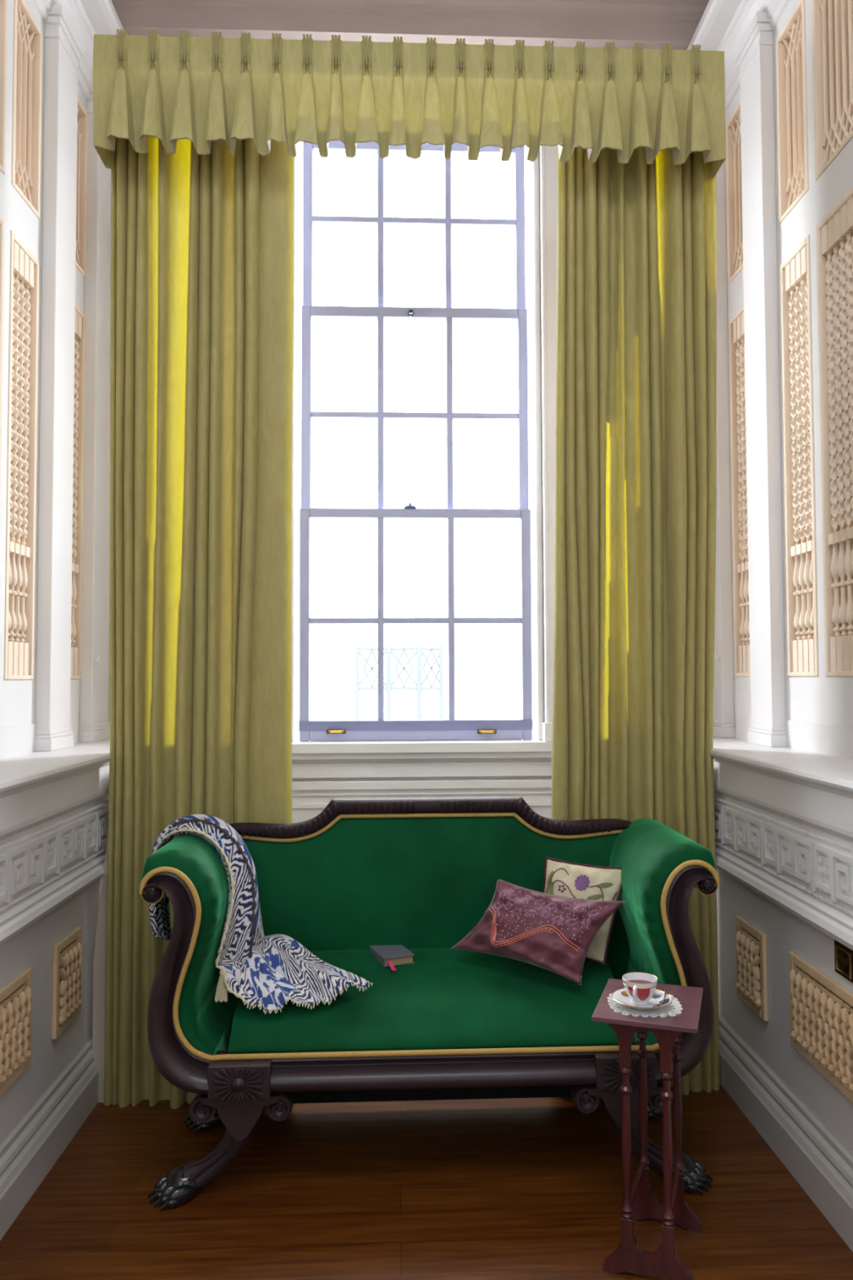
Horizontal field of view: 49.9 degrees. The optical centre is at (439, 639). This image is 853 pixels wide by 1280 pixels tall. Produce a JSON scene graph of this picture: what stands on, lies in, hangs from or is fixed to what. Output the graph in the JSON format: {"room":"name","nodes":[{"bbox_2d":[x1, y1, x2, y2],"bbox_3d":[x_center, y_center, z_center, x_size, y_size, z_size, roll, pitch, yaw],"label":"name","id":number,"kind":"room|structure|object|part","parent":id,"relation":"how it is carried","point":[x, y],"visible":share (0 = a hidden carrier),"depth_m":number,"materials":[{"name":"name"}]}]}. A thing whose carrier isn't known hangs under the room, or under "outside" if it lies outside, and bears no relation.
{"room":"sitting room","nodes":[
{"label":"sitting room","id":0,"kind":"room"},
{"bbox_2d":[0,0,102,1142],"bbox_3d":[-1.205,-0.773,0.569,0.350,4.300,6.380,0,-2,-3],"label":"wall","id":1,"kind":"structure","parent":0,"point":[32,948],"depth_m":2.83,"materials":[{"name":"paint"}]},
{"bbox_2d":[0,217,4,477],"bbox_3d":[-1.348,-0.595,2.486,0.051,1.408,0.613,0,-2,-3],"label":"screen","id":2,"kind":"object","parent":1,"relation":"attached to","point":[2,222],"visible":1,"depth_m":2.80,"materials":[{"name":"brown wood"}]},
{"bbox_2d":[0,0,7,174],"bbox_3d":[-1.353,-1.770,2.534,0.051,0.648,0.613,0,-2,-3],"label":"screen","id":3,"kind":"object","parent":1,"relation":"attached to","point":[3,3],"visible":1,"depth_m":2.82,"materials":[{"name":"brown wood"}]},
{"bbox_2d":[0,968,31,1096],"bbox_3d":[-1.083,0.999,2.198,0.030,0.257,0.530,0,-2,-3],"label":"wall panel","id":4,"kind":"object","parent":1,"relation":"in","point":[15,997],"visible":1,"depth_m":2.34,"materials":[{"name":"brown wood"}]},
{"bbox_2d":[3,230,39,679],"bbox_3d":[-1.369,-0.577,2.956,0.051,1.408,0.223,0,-2,-3],"label":"screen","id":5,"kind":"object","parent":1,"relation":"attached to","point":[24,302],"visible":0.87,"depth_m":2.98,"materials":[{"name":"brown wood"}]},
{"bbox_2d":[11,0,42,218],"bbox_3d":[-1.373,-1.751,3.003,0.051,0.648,0.223,0,-2,-3],"label":"screen","id":6,"kind":"object","parent":1,"relation":"attached to","point":[27,33],"visible":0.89,"depth_m":3.04,"materials":[{"name":"brown wood"}]},
{"bbox_2d":[0,1035,98,1239],"bbox_3d":[-1.002,1.280,0.495,0.040,0.190,6.380,0,-2,-3],"label":"baseboard","id":7,"kind":"structure","parent":1,"relation":"attached to","point":[33,1146],"depth_m":2.51,"materials":[{"name":"paint"}]},
{"bbox_2d":[0,851,106,945],"bbox_3d":[-1.002,0.644,0.521,0.046,0.082,6.380,0,-2,-3],"label":"trim","id":8,"kind":"structure","parent":1,"relation":"attached to","point":[23,914],"depth_m":2.53,"materials":[{"name":"paint"}]},
{"bbox_2d":[0,795,108,913],"bbox_3d":[-1.002,0.513,0.526,0.019,0.180,6.380,0,-2,-3],"label":"trim","id":9,"kind":"structure","parent":1,"relation":"attached to","point":[32,859],"depth_m":2.56,"materials":[{"name":"paint"}]},
{"bbox_2d":[0,738,110,839],"bbox_3d":[-1.114,0.347,0.528,0.324,0.158,6.380,0,-2,-3],"label":"trim","id":10,"kind":"structure","parent":1,"relation":"attached to","point":[37,788],"depth_m":2.58,"materials":[{"name":"paint"}]},
{"bbox_2d":[51,926,82,1039],"bbox_3d":[-1.107,1.020,2.744,0.030,0.266,0.208,0,-2,-3],"label":"wall panel","id":11,"kind":"object","parent":1,"relation":"in","point":[67,1002],"visible":1,"depth_m":2.70,"materials":[{"name":"brown wood"}]},
{"bbox_2d":[35,4,111,751],"bbox_3d":[-1.337,-0.892,3.416,0.063,2.552,0.645,0,-2,-3],"label":"pilaster","id":12,"kind":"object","parent":1,"relation":"attached to","point":[64,50],"depth_m":3.23,"materials":[{"name":"paint"}]},
{"bbox_2d":[70,303,84,679],"bbox_3d":[-1.389,-0.558,3.415,0.051,1.408,0.210,0,-2,-3],"label":"screen","id":13,"kind":"object","parent":1,"relation":"attached to","point":[79,338],"visible":0.17,"depth_m":3.49,"materials":[{"name":"brown wood"}]},
{"bbox_2d":[31,0,124,99],"bbox_3d":[-1.170,-2.452,0.638,0.158,0.460,6.380,0,-2,-3],"label":"trim","id":14,"kind":"structure","parent":1,"relation":"attached to","point":[88,18],"depth_m":3.35,"materials":[{"name":"paint"}]},
{"bbox_2d":[75,97,87,277],"bbox_3d":[-1.394,-1.732,3.462,0.051,0.648,0.210,0,-2,-3],"label":"screen","id":15,"kind":"object","parent":1,"relation":"attached to","point":[82,137],"visible":0.2,"depth_m":3.54,"materials":[{"name":"brown wood"}]},
{"bbox_2d":[107,141,551,780],"bbox_3d":[-0.126,-0.542,3.938,2.800,4.100,0.270,0,-2,-3],"label":"wall","id":16,"kind":"structure","parent":0,"point":[497,759],"depth_m":3.77,"materials":[{"name":"paint"}]},
{"bbox_2d":[92,28,726,182],"bbox_3d":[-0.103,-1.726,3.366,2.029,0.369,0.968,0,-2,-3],"label":"pelmet","id":17,"kind":"object","parent":16,"relation":"attached to","point":[198,90],"visible":1,"depth_m":2.94,"materials":[{"name":"fabric"}]},
{"bbox_2d":[92,136,294,1109],"bbox_3d":[-0.802,-0.145,2.997,0.633,3.288,0.195,-1,-2,11],"label":"curtain","id":18,"kind":"object","parent":17,"relation":"hanging from","point":[202,248],"visible":0.82,"depth_m":2.99,"materials":[{"name":"green fabric"}]},
{"bbox_2d":[551,146,719,1094],"bbox_3d":[0.660,-0.167,3.055,0.585,3.320,0.200,1,-2,-19],"label":"curtain","id":19,"kind":"object","parent":17,"relation":"hanging from","point":[635,508],"visible":0.68,"depth_m":3.05,"materials":[{"name":"green fabric"}]},
{"bbox_2d":[111,0,709,49],"bbox_3d":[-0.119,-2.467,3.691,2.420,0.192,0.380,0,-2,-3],"label":"ceiling","id":20,"kind":"structure","parent":16,"relation":"attached to","point":[653,24],"depth_m":3.60,"materials":[{"name":"paint"}]},
{"bbox_2d":[298,140,533,741],"bbox_3d":[-0.105,-0.923,3.915,0.970,2.687,0.169,0,-2,-3],"label":"window","id":21,"kind":"structure","parent":16,"relation":"in","point":[451,728],"depth_m":3.90,"materials":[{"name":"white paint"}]},
{"bbox_3d":[-0.428,0.377,3.774,0.070,0.014,0.021,0,-2,-3],"label":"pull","id":22,"kind":"part","parent":21,"relation":"part of","materials":[{"name":"gold metal"}]},
{"bbox_3d":[-0.124,-1.397,3.913,0.026,0.025,0.030,0,-2,-3],"label":"sash knob","id":23,"kind":"part","parent":21,"relation":"part of","materials":[{"name":"black paint"}]},
{"bbox_3d":[-0.112,-1.794,4.014,0.970,0.793,0.040,0,-2,-3],"label":"sash","id":24,"kind":"part","parent":21,"relation":"part of","materials":[{"name":"glass"}]},
{"bbox_3d":[-0.106,-0.970,3.931,0.970,0.915,0.040,0,-2,-3],"label":"sash","id":25,"kind":"part","parent":21,"relation":"part of","materials":[{"name":"glass"}]},
{"bbox_3d":[-0.100,-0.067,3.845,0.970,0.970,0.040,0,-2,-3],"label":"sash","id":26,"kind":"part","parent":21,"relation":"part of","materials":[{"name":"blue paint"}]},
{"bbox_3d":[0.196,0.379,3.801,0.070,0.014,0.021,0,-2,-3],"label":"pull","id":27,"kind":"part","parent":21,"relation":"part of","materials":[{"name":"gold metal"}]},
{"bbox_2d":[292,761,551,822],"bbox_3d":[-0.112,1.000,3.718,2.500,1.000,0.044,0,-2,-3],"label":"trim","id":28,"kind":"structure","parent":16,"relation":"attached to","point":[310,798],"depth_m":3.73,"materials":[{"name":"paint"}]},
{"bbox_2d":[292,737,551,759],"bbox_3d":[-0.088,0.452,3.825,1.480,0.064,0.280,0,-2,-3],"label":"trim","id":29,"kind":"structure","parent":16,"relation":"attached to","point":[534,748],"depth_m":3.70,"materials":[{"name":"paint"}]},
{"bbox_2d":[292,142,557,742],"bbox_3d":[-0.104,-0.896,3.899,1.420,2.635,0.278,0,-2,-3],"label":"trim","id":30,"kind":"structure","parent":16,"relation":"attached to","point":[541,731],"depth_m":3.85,"materials":[{"name":"paint"}]},
{"bbox_2d":[0,1083,852,1279],"bbox_3d":[0.022,1.404,0.696,4.900,0.050,6.700,0,-2,-3],"label":"floor","id":31,"kind":"structure","parent":0,"point":[510,1188],"depth_m":2.35,"materials":[{"name":"brown wood"}]},
{"bbox_2d":[139,796,719,1211],"bbox_3d":[-0.026,0.976,2.632,1.549,0.965,0.565,0,-2,-3],"label":"sofa","id":32,"kind":"object","parent":31,"relation":"on","point":[419,875],"visible":0.81,"depth_m":2.50,"materials":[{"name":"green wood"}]},
{"bbox_3d":[-0.700,0.873,2.631,0.204,0.614,0.476,0,-2,-3],"label":"arm","id":33,"kind":"part","parent":32,"relation":"part of","materials":[{"name":"fabric"}]},
{"bbox_3d":[-0.564,1.299,2.413,0.207,0.282,0.100,0,-2,5],"label":"leg","id":34,"kind":"part","parent":32,"relation":"part of","materials":[{"name":"brown wood"}]},
{"bbox_2d":[148,813,372,1013],"bbox_3d":[-0.538,0.756,2.615,0.726,0.480,0.326,-1,-2,23],"label":"throw blanket","id":35,"kind":"object","parent":32,"relation":"on","point":[264,972],"visible":0.97,"depth_m":2.57,"materials":[{"name":"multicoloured fabric"}]},
{"bbox_2d":[368,945,414,970],"bbox_3d":[-0.141,0.952,2.768,0.096,0.026,0.203,1,-2,-22],"label":"book","id":36,"kind":"object","parent":32,"relation":"on","point":[391,956],"visible":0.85,"depth_m":2.73,"materials":[{"name":"grey paper"}]},
{"bbox_3d":[-0.039,0.565,2.905,1.416,0.122,0.052,0,-2,-3],"label":"crest rail","id":37,"kind":"part","parent":32,"relation":"part of","materials":[{"name":"brown wood"}]},
{"bbox_3d":[-0.026,1.036,2.637,1.070,0.182,0.454,0,-2,-3],"label":"seat","id":38,"kind":"part","parent":32,"relation":"part of","materials":[{"name":"fabric"}]},
{"bbox_3d":[-0.036,1.264,2.873,1.200,0.334,0.030,0,-2,-3],"label":"cloth panel","id":39,"kind":"part","parent":32,"relation":"part of","materials":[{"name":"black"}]},
{"bbox_3d":[-0.016,1.126,2.402,0.850,0.096,0.083,0,-2,-3],"label":"rail","id":40,"kind":"part","parent":32,"relation":"part of","materials":[{"name":"brown wood"}]},
{"bbox_3d":[-0.038,0.809,2.879,1.416,0.514,0.074,0,-2,-3],"label":"backrest","id":41,"kind":"part","parent":32,"relation":"part of","materials":[{"name":"fabric"}]},
{"bbox_2d":[450,878,624,985],"bbox_3d":[0.271,0.833,2.660,0.508,0.248,0.153,-1,-3,25],"label":"cushion","id":42,"kind":"object","parent":32,"relation":"on","point":[553,933],"visible":1,"depth_m":2.62,"materials":[{"name":"fabric"}]},
{"bbox_2d":[542,856,622,964],"bbox_3d":[0.420,0.804,2.738,0.278,0.290,0.105,-1,-2,17],"label":"floral cushion","id":43,"kind":"object","parent":32,"relation":"on","point":[564,878],"visible":0.52,"depth_m":2.73,"materials":[{"name":"beige fabric"}]},
{"bbox_3d":[0.530,1.296,2.461,0.207,0.282,0.100,0,-2,-10],"label":"leg","id":44,"kind":"part","parent":32,"relation":"part of","materials":[{"name":"brown wood"}]},
{"bbox_3d":[0.644,0.870,2.690,0.204,0.614,0.476,0,-2,-3],"label":"arm","id":45,"kind":"part","parent":32,"relation":"part of","materials":[{"name":"fabric"}]},
{"bbox_2d":[591,978,703,1279],"bbox_3d":[0.502,1.149,2.175,0.233,0.575,0.277,-1,-2,18],"label":"side table","id":46,"kind":"object","parent":31,"relation":"on","point":[664,1261],"visible":0.95,"depth_m":2.08,"materials":[{"name":"brown wood"}]},
{"bbox_3d":[0.424,1.123,2.088,0.027,0.501,0.027,-1,-2,18],"label":"leg","id":47,"kind":"part","parent":46,"relation":"part of","materials":[{"name":"red wood"}]},
{"bbox_3d":[0.507,1.130,2.289,0.027,0.501,0.027,-1,-2,18],"label":"leg","id":48,"kind":"part","parent":46,"relation":"part of","materials":[{"name":"red wood"}]},
{"bbox_2d":[607,993,683,1017],"bbox_3d":[0.483,0.859,2.169,0.170,0.004,0.170,0,-2,4],"label":"lace doily","id":49,"kind":"object","parent":46,"relation":"on","point":[675,1004],"visible":0.54,"depth_m":2.12,"materials":[{"name":"white fabric"}]},
{"bbox_2d":[611,987,672,1009],"bbox_3d":[0.474,0.848,2.154,0.140,0.019,0.140,0,-2,-3],"label":"saucer","id":50,"kind":"object","parent":49,"relation":"on","point":[620,996],"visible":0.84,"depth_m":2.16,"materials":[{"name":"white ceramic"}]},
{"bbox_2d":[622,972,657,1004],"bbox_3d":[0.471,0.823,2.151,0.083,0.057,0.098,0,-2,-3],"label":"teacup","id":51,"kind":"object","parent":50,"relation":"on","point":[641,987],"visible":1,"depth_m":2.14,"materials":[{"name":"white ceramic"}]},
{"bbox_3d":[0.449,0.820,2.133,0.023,0.027,0.011,-2,-3,40],"label":"red panel","id":52,"kind":"part","parent":51,"relation":"part of","materials":[{"name":"red ceramic"}]},
{"bbox_3d":[0.451,0.818,2.117,0.008,0.041,0.034,-1,-3,25],"label":"handle","id":53,"kind":"part","parent":51,"relation":"part of","materials":[{"name":"white ceramic"}]},
{"bbox_3d":[0.472,0.823,2.127,0.031,0.034,0.016,0,-2,-3],"label":"red panel","id":54,"kind":"part","parent":51,"relation":"part of","materials":[{"name":"red ceramic"}]},
{"bbox_2d":[653,989,667,1008],"bbox_3d":[0.518,0.840,2.141,0.020,0.015,0.102,-1,-3,28],"label":"teaspoon","id":55,"kind":"object","parent":50,"relation":"on","point":[665,990],"visible":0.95,"depth_m":2.12,"materials":[{"name":"silver metal"}]},
{"bbox_3d":[0.524,0.838,2.150,0.011,0.011,0.080,-1,-3,24],"label":"stem","id":56,"kind":"part","parent":55,"relation":"part of","materials":[{"name":"silver metal"}]},
{"bbox_3d":[0.510,1.121,2.059,0.027,0.501,0.027,-1,-2,18],"label":"leg","id":57,"kind":"part","parent":46,"relation":"part of","materials":[{"name":"red wood"}]},
{"bbox_3d":[0.586,1.129,2.263,0.027,0.501,0.027,-1,-2,18],"label":"leg","id":58,"kind":"part","parent":46,"relation":"part of","materials":[{"name":"red wood"}]},
{"bbox_2d":[653,1004,662,1008],"bbox_3d":[0.500,0.843,2.108,0.020,0.007,0.027,-2,-3,38],"label":"bowl","id":59,"kind":"object","parent":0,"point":[656,1005],"depth_m":2.10,"materials":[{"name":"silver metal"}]},
{"bbox_2d":[716,0,852,1152],"bbox_3d":[1.243,-0.778,0.677,0.350,4.300,6.380,0,-2,-3],"label":"wall","id":60,"kind":"structure","parent":0,"point":[819,710],"depth_m":2.87,"materials":[{"name":"paint"}]},
{"bbox_2d":[725,101,743,284],"bbox_3d":[1.172,-1.739,3.543,0.051,0.648,0.228,0,-2,-3],"label":"screen","id":61,"kind":"object","parent":60,"relation":"attached to","point":[733,128],"visible":0.48,"depth_m":3.63,"materials":[{"name":"brown wood"}]},
{"bbox_2d":[687,0,791,112],"bbox_3d":[1.194,-2.457,0.743,0.158,0.460,6.380,0,-2,-3],"label":"trim","id":62,"kind":"structure","parent":60,"relation":"attached to","point":[723,24],"depth_m":3.39,"materials":[{"name":"paint"}]},
{"bbox_2d":[728,306,750,676],"bbox_3d":[1.177,-0.565,3.496,0.051,1.408,0.228,0,-2,-3],"label":"screen","id":63,"kind":"object","parent":60,"relation":"attached to","point":[736,324],"visible":0.44,"depth_m":3.56,"materials":[{"name":"brown wood"}]},
{"bbox_2d":[713,11,786,746],"bbox_3d":[1.123,-0.899,3.494,0.063,2.552,0.705,0,-2,-3],"label":"pilaster","id":64,"kind":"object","parent":60,"relation":"attached to","point":[753,56],"depth_m":3.24,"materials":[{"name":"paint"}]},
{"bbox_2d":[735,915,768,1021],"bbox_3d":[0.960,1.014,2.850,0.030,0.256,0.223,0,-2,-3],"label":"air vent","id":65,"kind":"object","parent":60,"relation":"in","point":[752,987],"visible":1,"depth_m":2.81,"materials":[{"name":"brown wood"}]},
{"bbox_2d":[710,736,852,842],"bbox_3d":[1.160,0.342,0.628,0.324,0.158,6.380,0,-2,-3],"label":"trim","id":66,"kind":"structure","parent":60,"relation":"attached to","point":[812,789],"depth_m":2.54,"materials":[{"name":"paint"}]},
{"bbox_2d":[714,791,852,917],"bbox_3d":[1.049,0.509,0.617,0.019,0.180,6.380,0,-2,-3],"label":"trim","id":67,"kind":"structure","parent":60,"relation":"attached to","point":[818,863],"depth_m":2.52,"materials":[{"name":"paint"}]},
{"bbox_2d":[715,844,852,950],"bbox_3d":[1.050,0.640,0.612,0.046,0.082,6.380,0,-2,-3],"label":"trim","id":68,"kind":"structure","parent":60,"relation":"attached to","point":[836,924],"depth_m":2.50,"materials":[{"name":"paint"}]},
{"bbox_2d":[718,1012,852,1251],"bbox_3d":[1.056,1.275,0.586,0.040,0.190,6.380,0,-2,-3],"label":"baseboard","id":69,"kind":"structure","parent":60,"relation":"attached to","point":[820,1162],"depth_m":2.51,"materials":[{"name":"paint"}]},
{"bbox_2d":[775,0,808,223],"bbox_3d":[1.194,-1.759,3.056,0.051,0.648,0.223,0,-2,-3],"label":"screen","id":70,"kind":"object","parent":60,"relation":"attached to","point":[790,43],"visible":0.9,"depth_m":3.09,"materials":[{"name":"brown wood"}]},
{"bbox_2d":[779,235,818,676],"bbox_3d":[1.198,-0.585,3.009,0.051,1.408,0.223,0,-2,-3],"label":"screen","id":71,"kind":"object","parent":60,"relation":"attached to","point":[802,650],"visible":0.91,"depth_m":3.03,"materials":[{"name":"brown wood"}]},
{"bbox_2d":[788,951,852,1102],"bbox_3d":[0.985,0.987,2.286,0.030,0.258,0.547,0,-2,-3],"label":"wall panel","id":72,"kind":"object","parent":60,"relation":"in","point":[821,1009],"visible":1,"depth_m":2.34,"materials":[{"name":"brown wood"}]},
{"bbox_2d":[811,0,852,180],"bbox_3d":[1.214,-1.778,2.587,0.051,0.648,0.613,0,-2,-3],"label":"screen","id":73,"kind":"object","parent":60,"relation":"attached to","point":[832,20],"visible":0.91,"depth_m":2.81,"materials":[{"name":"brown wood"}]},
{"bbox_2d":[816,187,852,676],"bbox_3d":[1.219,-0.604,2.540,0.051,1.408,0.613,0,-2,-3],"label":"screen","id":74,"kind":"object","parent":60,"relation":"attached to","point":[834,233],"visible":1,"depth_m":2.77,"materials":[{"name":"brown wood"}]},
{"bbox_2d":[834,939,852,982],"bbox_3d":[0.991,0.791,2.257,0.018,0.080,0.103,0,-2,-3],"label":"socket","id":75,"kind":"object","parent":60,"relation":"attached to","point":[843,954],"visible":0.92,"depth_m":2.25,"materials":[{"name":"brown"}]},
{"label":"outside","id":76,"kind":"structure","parent":0,"visible":0},
{"bbox_2d":[310,718,521,719],"bbox_3d":[-0.746,2.104,16.943,24.000,0.100,25.940,0,-2,-3],"label":"ground","id":77,"kind":"structure","parent":76,"point":[446,718],"depth_m":29.76,"materials":[{"name":"grey"}]},
{"bbox_2d":[354,643,444,719],"bbox_3d":[-0.417,0.883,9.463,0.932,1.697,0.060,0,-2,-3],"label":"railing","id":78,"kind":"object","parent":77,"relation":"on","point":[419,649],"visible":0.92,"depth_m":9.47,"materials":[{"name":"white metal"}]}
]}

